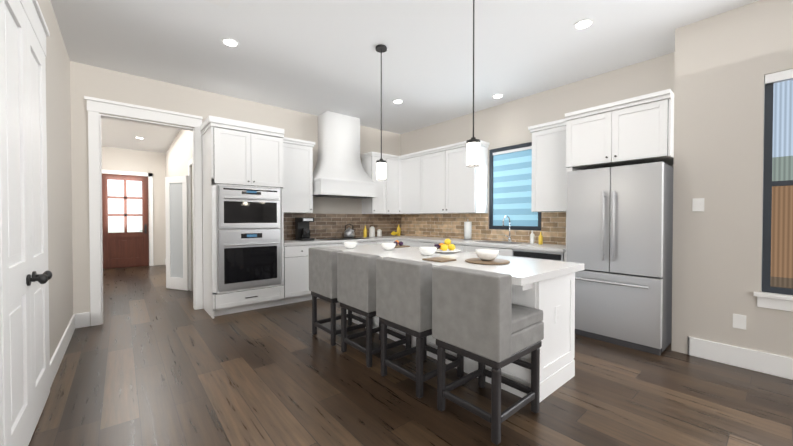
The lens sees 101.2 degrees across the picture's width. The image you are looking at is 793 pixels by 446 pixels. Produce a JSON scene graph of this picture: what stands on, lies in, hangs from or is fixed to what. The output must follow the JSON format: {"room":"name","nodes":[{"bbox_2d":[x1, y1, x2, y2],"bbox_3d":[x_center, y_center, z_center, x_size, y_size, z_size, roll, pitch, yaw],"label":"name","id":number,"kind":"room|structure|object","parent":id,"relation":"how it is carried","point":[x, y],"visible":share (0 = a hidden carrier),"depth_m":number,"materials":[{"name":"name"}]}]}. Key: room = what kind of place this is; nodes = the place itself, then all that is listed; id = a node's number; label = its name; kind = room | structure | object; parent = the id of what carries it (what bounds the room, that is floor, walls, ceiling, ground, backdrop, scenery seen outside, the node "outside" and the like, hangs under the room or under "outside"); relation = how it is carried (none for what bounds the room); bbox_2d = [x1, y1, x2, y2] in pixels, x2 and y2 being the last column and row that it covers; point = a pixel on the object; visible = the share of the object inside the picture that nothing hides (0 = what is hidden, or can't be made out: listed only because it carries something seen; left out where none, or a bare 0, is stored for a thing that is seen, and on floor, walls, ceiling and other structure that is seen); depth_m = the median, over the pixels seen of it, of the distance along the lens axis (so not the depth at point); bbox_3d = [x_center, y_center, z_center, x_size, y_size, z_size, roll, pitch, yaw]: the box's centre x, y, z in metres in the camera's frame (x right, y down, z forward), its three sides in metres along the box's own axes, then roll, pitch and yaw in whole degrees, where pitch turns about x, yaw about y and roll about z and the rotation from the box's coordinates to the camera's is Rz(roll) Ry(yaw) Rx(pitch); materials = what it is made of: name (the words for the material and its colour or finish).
{"room":"kitchen","nodes":[
{"label":"kitchen","id":0,"kind":"room"},
{"bbox_2d":[37,0,72,359],"bbox_3d":[-2.850,-0.301,2.603,0.120,3.080,14.540,-1,1,-40],"label":"wall","id":1,"kind":"structure","parent":0,"point":[58,100],"depth_m":2.94,"materials":[{"name":"grey paint"}]},
{"bbox_2d":[0,0,51,445],"bbox_3d":[-2.090,-0.072,1.887,0.106,2.640,1.390,-1,1,-40],"label":"closet door","id":2,"kind":"structure","parent":1,"relation":"in","point":[25,275],"depth_m":1.78,"materials":[{"name":"white wood"}]},
{"bbox_2d":[50,314,76,387],"bbox_3d":[-3.145,1.147,3.080,0.020,0.170,1.820,-1,1,-40],"label":"baseboard","id":3,"kind":"structure","parent":1,"relation":"attached to","point":[58,355],"depth_m":2.90,"materials":[{"name":"white wood"}]},
{"bbox_2d":[198,92,213,253],"bbox_3d":[-4.568,-0.359,6.939,0.120,3.080,5.700,-1,1,-40],"label":"wall","id":4,"kind":"structure","parent":0,"point":[205,102],"depth_m":4.61,"materials":[{"name":"grey paint"}]},
{"bbox_2d":[165,175,189,290],"bbox_3d":[-3.925,0.176,5.824,0.560,2.020,0.040,0,1,22],"label":"door leaf","id":5,"kind":"structure","parent":4,"relation":"in","point":[177,226],"depth_m":5.81,"materials":[{"name":"white wood"}]},
{"bbox_2d":[188,159,191,290],"bbox_3d":[-3.413,0.055,5.472,0.020,2.290,0.860,-1,1,-40],"label":"door frame","id":6,"kind":"structure","parent":4,"relation":"attached to","point":[189,162],"depth_m":5.73,"materials":[{"name":"white wood"}]},
{"bbox_2d":[70,61,401,325],"bbox_3d":[-1.814,-0.340,5.458,5.150,3.080,0.120,-1,1,-40],"label":"wall","id":7,"kind":"structure","parent":0,"point":[85,80],"depth_m":4.77,"materials":[{"name":"grey paint"}]},
{"bbox_2d":[77,313,82,326],"bbox_3d":[-5.615,1.108,5.994,0.016,0.170,5.580,-1,1,-40],"label":"baseboard","id":8,"kind":"structure","parent":7,"relation":"attached to","point":[79,315],"depth_m":3.78,"materials":[{"name":"white wood"}]},
{"bbox_2d":[102,170,153,268],"bbox_3d":[-6.965,-0.089,8.409,1.085,2.500,0.120,-1,1,-40],"label":"front door","id":9,"kind":"structure","parent":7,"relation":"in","point":[127,205],"depth_m":8.43,"materials":[{"name":"brown wood"}]},
{"bbox_2d":[84,96,202,325],"bbox_3d":[-3.227,-0.133,4.251,1.200,2.700,0.180,-1,1,-40],"label":"door frame","id":10,"kind":"structure","parent":7,"relation":"attached to","point":[96,107],"depth_m":3.96,"materials":[{"name":"white wood"}]},
{"bbox_2d":[283,139,314,212],"bbox_3d":[-1.697,-0.717,5.240,0.587,1.110,0.350,-1,1,-40],"label":"upper cabinet","id":11,"kind":"object","parent":7,"relation":"attached to","point":[297,157],"depth_m":5.14,"materials":[{"name":"white wood"}]},
{"bbox_2d":[313,111,377,198],"bbox_3d":[-0.954,-1.168,5.722,1.130,1.425,0.565,-1,1,-40],"label":"range hood","id":12,"kind":"object","parent":7,"relation":"attached to","point":[339,172],"visible":0.98,"depth_m":5.58,"materials":[{"name":"white paint"}]},
{"bbox_2d":[360,152,398,213],"bbox_3d":[-0.289,-0.732,6.403,0.687,1.110,0.394,-1,1,-40],"label":"upper cabinet","id":13,"kind":"object","parent":7,"relation":"attached to","point":[387,201],"depth_m":6.27,"materials":[{"name":"white wood"}]},
{"bbox_2d":[50,0,758,152],"bbox_3d":[-0.884,-1.913,4.245,5.270,0.100,14.540,-1,1,-40],"label":"ceiling","id":14,"kind":"structure","parent":0,"point":[316,57],"depth_m":3.44,"materials":[{"name":"white paint"}]},
{"bbox_2d":[221,38,238,46],"bbox_3d":[-1.702,-1.846,3.331,0.168,0.008,0.168,0,1,5],"label":"recessed light","id":15,"kind":"object","parent":14,"relation":"in","point":[229,42],"depth_m":3.32,"materials":[{"name":"white plastic"}]},
{"bbox_2d":[376,45,386,180],"bbox_3d":[-0.161,-1.153,3.439,0.120,1.394,0.120,-1,1,-40],"label":"pendant light","id":16,"kind":"object","parent":14,"relation":"hanging from","point":[381,162],"visible":1,"depth_m":3.42,"materials":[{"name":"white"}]},
{"bbox_2d":[392,99,402,103],"bbox_3d":[0.020,-1.869,5.011,0.168,0.008,0.168,0,1,5],"label":"recessed light","id":17,"kind":"object","parent":14,"relation":"in","point":[397,101],"depth_m":4.99,"materials":[{"name":"white plastic"}]},
{"bbox_2d":[466,0,479,166],"bbox_3d":[0.601,-1.141,2.539,0.120,1.394,0.120,-1,1,-40],"label":"pendant light","id":18,"kind":"object","parent":14,"relation":"hanging from","point":[473,151],"visible":1,"depth_m":2.51,"materials":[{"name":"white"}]},
{"bbox_2d":[492,94,503,98],"bbox_3d":[1.492,-1.866,4.790,0.168,0.008,0.168,1,1,41],"label":"recessed light","id":19,"kind":"object","parent":14,"relation":"in","point":[495,96],"depth_m":4.79,"materials":[{"name":"white plastic"}]},
{"bbox_2d":[573,18,593,29],"bbox_3d":[1.734,-1.842,3.017,0.168,0.008,0.168,0,1,23],"label":"recessed light","id":20,"kind":"object","parent":14,"relation":"in","point":[578,25],"depth_m":3.01,"materials":[{"name":"white plastic"}]},
{"bbox_2d":[28,265,792,445],"bbox_3d":[-0.884,1.266,4.288,5.270,0.100,14.540,-1,1,-40],"label":"floor","id":21,"kind":"structure","parent":0,"point":[152,360],"depth_m":2.37,"materials":[{"name":"brown wood"}]},
{"bbox_2d":[200,115,283,318],"bbox_3d":[-2.168,-0.068,4.610,0.950,2.560,0.716,-1,1,-40],"label":"tall cabinet","id":22,"kind":"object","parent":21,"relation":"on","point":[243,216],"visible":1,"depth_m":4.36,"materials":[{"name":"white wood"}]},
{"bbox_2d":[282,244,317,304],"bbox_3d":[-1.630,0.764,5.142,0.538,0.880,0.617,-1,1,-40],"label":"base cabinet","id":23,"kind":"object","parent":21,"relation":"on","point":[296,256],"depth_m":4.87,"materials":[{"name":"white wood"}]},
{"bbox_2d":[284,236,397,243],"bbox_3d":[-0.764,0.295,5.859,2.794,0.040,0.632,-1,1,-40],"label":"countertop","id":24,"kind":"structure","parent":23,"relation":"on","point":[382,237],"depth_m":5.26,"materials":[{"name":"white stone"}]},
{"bbox_2d":[295,217,313,240],"bbox_3d":[-1.488,0.096,5.271,0.210,0.370,0.285,-1,1,-40],"label":"coffee maker","id":25,"kind":"object","parent":24,"relation":"on","point":[302,231],"visible":1,"depth_m":5.21,"materials":[{"name":"black plastic"}]},
{"bbox_2d":[314,236,369,239],"bbox_3d":[-0.951,0.271,5.738,0.780,0.011,0.500,-1,1,-40],"label":"cooktop","id":26,"kind":"object","parent":24,"relation":"in","point":[315,237],"depth_m":5.70,"materials":[{"name":"metal"}]},
{"bbox_2d":[344,224,354,236],"bbox_3d":[-0.849,0.136,5.942,0.200,0.248,0.258,-1,1,-40],"label":"kettle","id":27,"kind":"object","parent":24,"relation":"on","point":[348,232],"visible":1,"depth_m":5.90,"materials":[{"name":"silver metal"}]},
{"bbox_2d":[363,226,366,236],"bbox_3d":[-0.594,0.159,6.183,0.068,0.220,0.068,-1,1,-40],"label":"oil bottle","id":28,"kind":"object","parent":24,"relation":"on","point":[365,232],"visible":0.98,"depth_m":6.16,"materials":[{"name":"yellow glass"}]},
{"bbox_2d":[369,226,374,236],"bbox_3d":[-0.472,0.167,6.286,0.110,0.200,0.108,-1,1,-40],"label":"canister","id":29,"kind":"object","parent":24,"relation":"on","point":[371,231],"visible":0.98,"depth_m":6.24,"materials":[{"name":"white ceramic"}]},
{"bbox_2d":[377,229,381,236],"bbox_3d":[-0.337,0.194,6.375,0.090,0.145,0.089,-1,1,-40],"label":"canister","id":30,"kind":"object","parent":24,"relation":"on","point":[379,232],"visible":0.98,"depth_m":6.34,"materials":[{"name":"white ceramic"}]},
{"bbox_2d":[397,225,400,235],"bbox_3d":[0.045,0.147,6.697,0.080,0.230,0.080,-1,1,-40],"label":"oil bottle","id":31,"kind":"object","parent":24,"relation":"on","point":[399,230],"visible":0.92,"depth_m":6.67,"materials":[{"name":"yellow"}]},
{"bbox_2d":[318,244,337,298],"bbox_3d":[-1.312,0.761,5.411,0.423,0.880,0.617,-1,1,-40],"label":"base cabinet","id":32,"kind":"object","parent":21,"relation":"on","point":[319,245],"depth_m":5.18,"materials":[{"name":"white wood"}]},
{"bbox_2d":[309,247,372,345],"bbox_3d":[-0.595,0.748,3.569,0.554,0.955,0.508,-1,1,-40],"label":"bar stool","id":33,"kind":"object","parent":21,"relation":"on","point":[322,273],"visible":0.65,"depth_m":3.36,"materials":[{"name":"fabric"}]},
{"bbox_2d":[338,240,361,245],"bbox_3d":[-0.974,0.757,5.697,0.463,0.880,0.617,-1,1,-40],"label":"base cabinet","id":34,"kind":"object","parent":21,"relation":"on","point":[359,241],"depth_m":5.56,"materials":[{"name":"white wood"}]},
{"bbox_2d":[362,240,377,244],"bbox_3d":[-0.700,0.754,5.929,0.382,0.880,0.617,-1,1,-40],"label":"base cabinet","id":35,"kind":"object","parent":21,"relation":"on","point":[364,242],"depth_m":5.71,"materials":[{"name":"white wood"}]},
{"bbox_2d":[337,251,410,367],"bbox_3d":[-0.195,0.755,3.096,0.554,0.955,0.508,-1,1,-40],"label":"bar stool","id":36,"kind":"object","parent":21,"relation":"on","point":[356,282],"visible":0.69,"depth_m":2.88,"materials":[{"name":"fabric"}]},
{"bbox_2d":[378,240,395,243],"bbox_3d":[-0.403,0.750,6.180,0.524,0.880,0.617,-1,1,-40],"label":"base cabinet","id":37,"kind":"object","parent":21,"relation":"on","point":[379,241],"depth_m":5.95,"materials":[{"name":"white wood"}]},
{"bbox_2d":[398,240,417,246],"bbox_3d":[0.453,0.752,6.092,0.642,0.880,0.663,-1,1,-40],"label":"base cabinet","id":38,"kind":"object","parent":21,"relation":"on","point":[412,243],"depth_m":5.85,"materials":[{"name":"white"}]},
{"bbox_2d":[376,257,463,397],"bbox_3d":[0.206,0.761,2.623,0.554,0.955,0.508,-1,1,-40],"label":"bar stool","id":39,"kind":"object","parent":21,"relation":"on","point":[404,295],"visible":0.75,"depth_m":2.40,"materials":[{"name":"fabric"}]},
{"bbox_2d":[418,240,433,246],"bbox_3d":[0.808,0.757,5.673,0.642,0.880,0.564,-1,1,-40],"label":"base cabinet","id":40,"kind":"object","parent":21,"relation":"on","point":[421,243],"depth_m":5.54,"materials":[{"name":"white"}]},
{"bbox_2d":[434,240,457,248],"bbox_3d":[1.105,0.762,5.323,0.642,0.880,0.606,-1,1,-40],"label":"base cabinet","id":41,"kind":"object","parent":21,"relation":"on","point":[435,241],"depth_m":5.28,"materials":[{"name":"white"}]},
{"bbox_2d":[347,272,574,402],"bbox_3d":[0.326,0.796,3.380,0.792,0.866,2.596,-1,1,-40],"label":"kitchen island","id":42,"kind":"object","parent":21,"relation":"on","point":[547,287],"depth_m":2.41,"materials":[{"name":"white wood"}]},
{"bbox_2d":[329,244,583,287],"bbox_3d":[0.259,0.339,3.311,0.980,0.050,2.690,-1,1,-40],"label":"island countertop","id":43,"kind":"structure","parent":42,"relation":"on","point":[523,271],"depth_m":2.59,"materials":[{"name":"white stone"}]},
{"bbox_2d":[344,242,357,248],"bbox_3d":[-0.550,0.267,3.902,0.170,0.075,0.170,-1,1,-40],"label":"bowl","id":44,"kind":"object","parent":43,"relation":"on","point":[350,245],"visible":1,"depth_m":3.85,"materials":[{"name":"white ceramic"}]},
{"bbox_2d":[381,243,395,249],"bbox_3d":[-0.091,0.270,3.701,0.170,0.075,0.170,-1,1,-40],"label":"bowl","id":45,"kind":"object","parent":43,"relation":"on","point":[388,246],"visible":1,"depth_m":3.65,"materials":[{"name":"white ceramic"}]},
{"bbox_2d":[393,240,409,247],"bbox_3d":[-0.006,0.261,4.127,0.240,0.081,0.260,-1,1,-40],"label":"board","id":46,"kind":"object","parent":43,"relation":"on","point":[400,243],"visible":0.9,"depth_m":4.06,"materials":[{"name":"brown wood"}]},
{"bbox_2d":[419,247,436,255],"bbox_3d":[0.305,0.277,3.171,0.180,0.075,0.180,-1,1,-40],"label":"bowl","id":47,"kind":"object","parent":43,"relation":"on","point":[427,251],"visible":1,"depth_m":3.11,"materials":[{"name":"white ceramic"}]},
{"bbox_2d":[422,257,455,261],"bbox_3d":[0.365,0.313,2.791,0.200,0.012,0.220,-1,1,-40],"label":"serving board","id":48,"kind":"object","parent":43,"relation":"on","point":[438,259],"visible":0.96,"depth_m":2.74,"materials":[{"name":"brown wood"}]},
{"bbox_2d":[434,239,460,252],"bbox_3d":[0.514,0.240,3.466,0.340,0.141,0.340,-1,1,-40],"label":"fruit platter","id":49,"kind":"object","parent":43,"relation":"on","point":[444,248],"visible":0.81,"depth_m":3.42,"materials":[{"name":"yellow food"}]},
{"bbox_2d":[465,258,509,264],"bbox_3d":[0.746,0.314,2.681,0.360,0.014,0.360,-1,1,-40],"label":"serving board","id":50,"kind":"object","parent":43,"relation":"on","point":[496,261],"visible":0.75,"depth_m":2.60,"materials":[{"name":"brown wood"}]},
{"bbox_2d":[475,249,498,260],"bbox_3d":[0.746,0.265,2.680,0.190,0.080,0.190,-1,1,-40],"label":"bowl","id":51,"kind":"object","parent":50,"relation":"on","point":[487,254],"visible":1,"depth_m":2.62,"materials":[{"name":"white ceramic"}]},
{"bbox_2d":[458,244,505,255],"bbox_3d":[1.498,0.768,4.857,0.642,0.880,0.865,-1,1,-40],"label":"base cabinet","id":52,"kind":"object","parent":21,"relation":"on","point":[471,248],"depth_m":4.74,"materials":[{"name":"white"}]},
{"bbox_2d":[432,265,543,444],"bbox_3d":[0.606,0.767,2.150,0.554,0.955,0.508,-1,1,-40],"label":"bar stool","id":53,"kind":"object","parent":21,"relation":"on","point":[480,318],"visible":1,"depth_m":1.96,"materials":[{"name":"fabric"}]},
{"bbox_2d":[506,248,565,261],"bbox_3d":[1.977,0.776,4.292,0.642,0.880,0.746,-1,1,-40],"label":"base cabinet","id":54,"kind":"object","parent":21,"relation":"on","point":[535,253],"depth_m":4.06,"materials":[{"name":"white"}]},
{"bbox_2d":[398,236,565,251],"bbox_3d":[1.230,0.304,5.161,0.652,0.040,3.010,-1,1,-40],"label":"countertop","id":55,"kind":"structure","parent":54,"relation":"on","point":[497,243],"depth_m":4.78,"materials":[{"name":"white stone"}]},
{"bbox_2d":[463,219,471,239],"bbox_3d":[1.175,0.105,5.360,0.150,0.350,0.150,-1,1,-40],"label":"paper towel","id":56,"kind":"object","parent":55,"relation":"on","point":[467,230],"visible":1,"depth_m":5.31,"materials":[{"name":"white paper"}]},
{"bbox_2d":[503,215,511,241],"bbox_3d":[1.637,0.086,4.918,0.216,0.400,0.118,-1,1,-40],"label":"faucet","id":57,"kind":"object","parent":55,"relation":"on","point":[509,239],"visible":1,"depth_m":4.94,"materials":[{"name":"silver metal"}]},
{"bbox_2d":[530,230,534,243],"bbox_3d":[1.895,0.196,4.543,0.060,0.190,0.058,-1,1,-40],"label":"soap bottle","id":58,"kind":"object","parent":55,"relation":"on","point":[532,235],"visible":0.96,"depth_m":4.52,"materials":[{"name":"white plastic"}]},
{"bbox_2d":[539,232,542,243],"bbox_3d":[1.972,0.207,4.451,0.054,0.170,0.053,-1,1,-40],"label":"soap bottle","id":59,"kind":"object","parent":55,"relation":"on","point":[540,239],"visible":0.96,"depth_m":4.43,"materials":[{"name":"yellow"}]},
{"bbox_2d":[565,89,673,261],"bbox_3d":[2.498,-0.012,3.611,0.712,2.475,0.937,-1,1,-40],"label":"tall cabinet","id":60,"kind":"object","parent":21,"relation":"on","point":[635,130],"visible":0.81,"depth_m":3.34,"materials":[{"name":"white wood"}]},
{"bbox_2d":[567,162,672,355],"bbox_3d":[2.429,0.326,3.528,0.837,1.800,0.832,-1,1,-40],"label":"refrigerator","id":61,"kind":"object","parent":21,"relation":"on","point":[620,232],"visible":0.81,"depth_m":3.22,"materials":[{"name":"silver metal"}]},
{"bbox_2d":[402,52,674,230],"bbox_3d":[1.640,-0.337,5.270,0.120,3.080,4.590,-1,1,-40],"label":"wall","id":62,"kind":"structure","parent":0,"point":[504,124],"depth_m":4.67,"materials":[{"name":"grey paint"}]},
{"bbox_2d":[399,151,422,213],"bbox_3d":[0.379,-0.732,6.351,0.394,1.110,0.676,-1,1,-40],"label":"upper cabinet","id":63,"kind":"object","parent":62,"relation":"attached to","point":[410,166],"depth_m":6.24,"materials":[{"name":"white wood"}]},
{"bbox_2d":[423,143,489,213],"bbox_3d":[0.948,-0.723,5.713,0.350,1.110,1.289,-1,1,-40],"label":"upper cabinet","id":64,"kind":"object","parent":62,"relation":"attached to","point":[445,179],"depth_m":5.43,"materials":[{"name":"white wood"}]},
{"bbox_2d":[489,142,540,230],"bbox_3d":[1.828,-0.544,5.013,0.071,1.294,0.874,-1,1,-40],"label":"window","id":65,"kind":"structure","parent":62,"relation":"in","point":[510,179],"depth_m":5.03,"materials":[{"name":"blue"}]},
{"bbox_2d":[531,119,565,211],"bbox_3d":[2.145,-0.704,4.299,0.350,1.110,0.577,-1,1,-40],"label":"upper cabinet","id":66,"kind":"object","parent":62,"relation":"attached to","point":[548,194],"depth_m":4.23,"materials":[{"name":"white wood"}]},
{"bbox_2d":[671,0,792,357],"bbox_3d":[3.982,-0.289,1.652,0.120,3.080,3.960,-1,1,-40],"label":"wall","id":67,"kind":"structure","parent":0,"point":[725,62],"depth_m":2.86,"materials":[{"name":"grey paint"}]},
{"bbox_2d":[692,198,703,210],"bbox_3d":[2.768,-0.166,2.984,0.008,0.120,0.080,-1,1,-40],"label":"switch plate","id":68,"kind":"object","parent":67,"relation":"attached to","point":[697,204],"visible":1,"depth_m":2.98,"materials":[{"name":"white plastic"}]},
{"bbox_2d":[733,314,745,329],"bbox_3d":[2.943,0.846,2.792,0.005,0.120,0.080,-1,1,-40],"label":"electrical outlet plate","id":69,"kind":"object","parent":67,"relation":"attached to","point":[739,321],"visible":1,"depth_m":2.79,"materials":[{"name":"white plastic"}]},
{"bbox_2d":[688,336,792,379],"bbox_3d":[3.986,1.168,1.576,0.036,0.170,3.870,-1,1,-40],"label":"baseboard","id":70,"kind":"structure","parent":67,"relation":"attached to","point":[768,363],"depth_m":2.77,"materials":[{"name":"white"}]},
{"bbox_2d":[753,69,792,311],"bbox_3d":[3.505,-0.254,2.165,0.145,1.917,1.500,-1,1,-40],"label":"window","id":71,"kind":"structure","parent":67,"relation":"in","point":[777,257],"depth_m":2.67,"materials":[{"name":"grey"}]}
]}

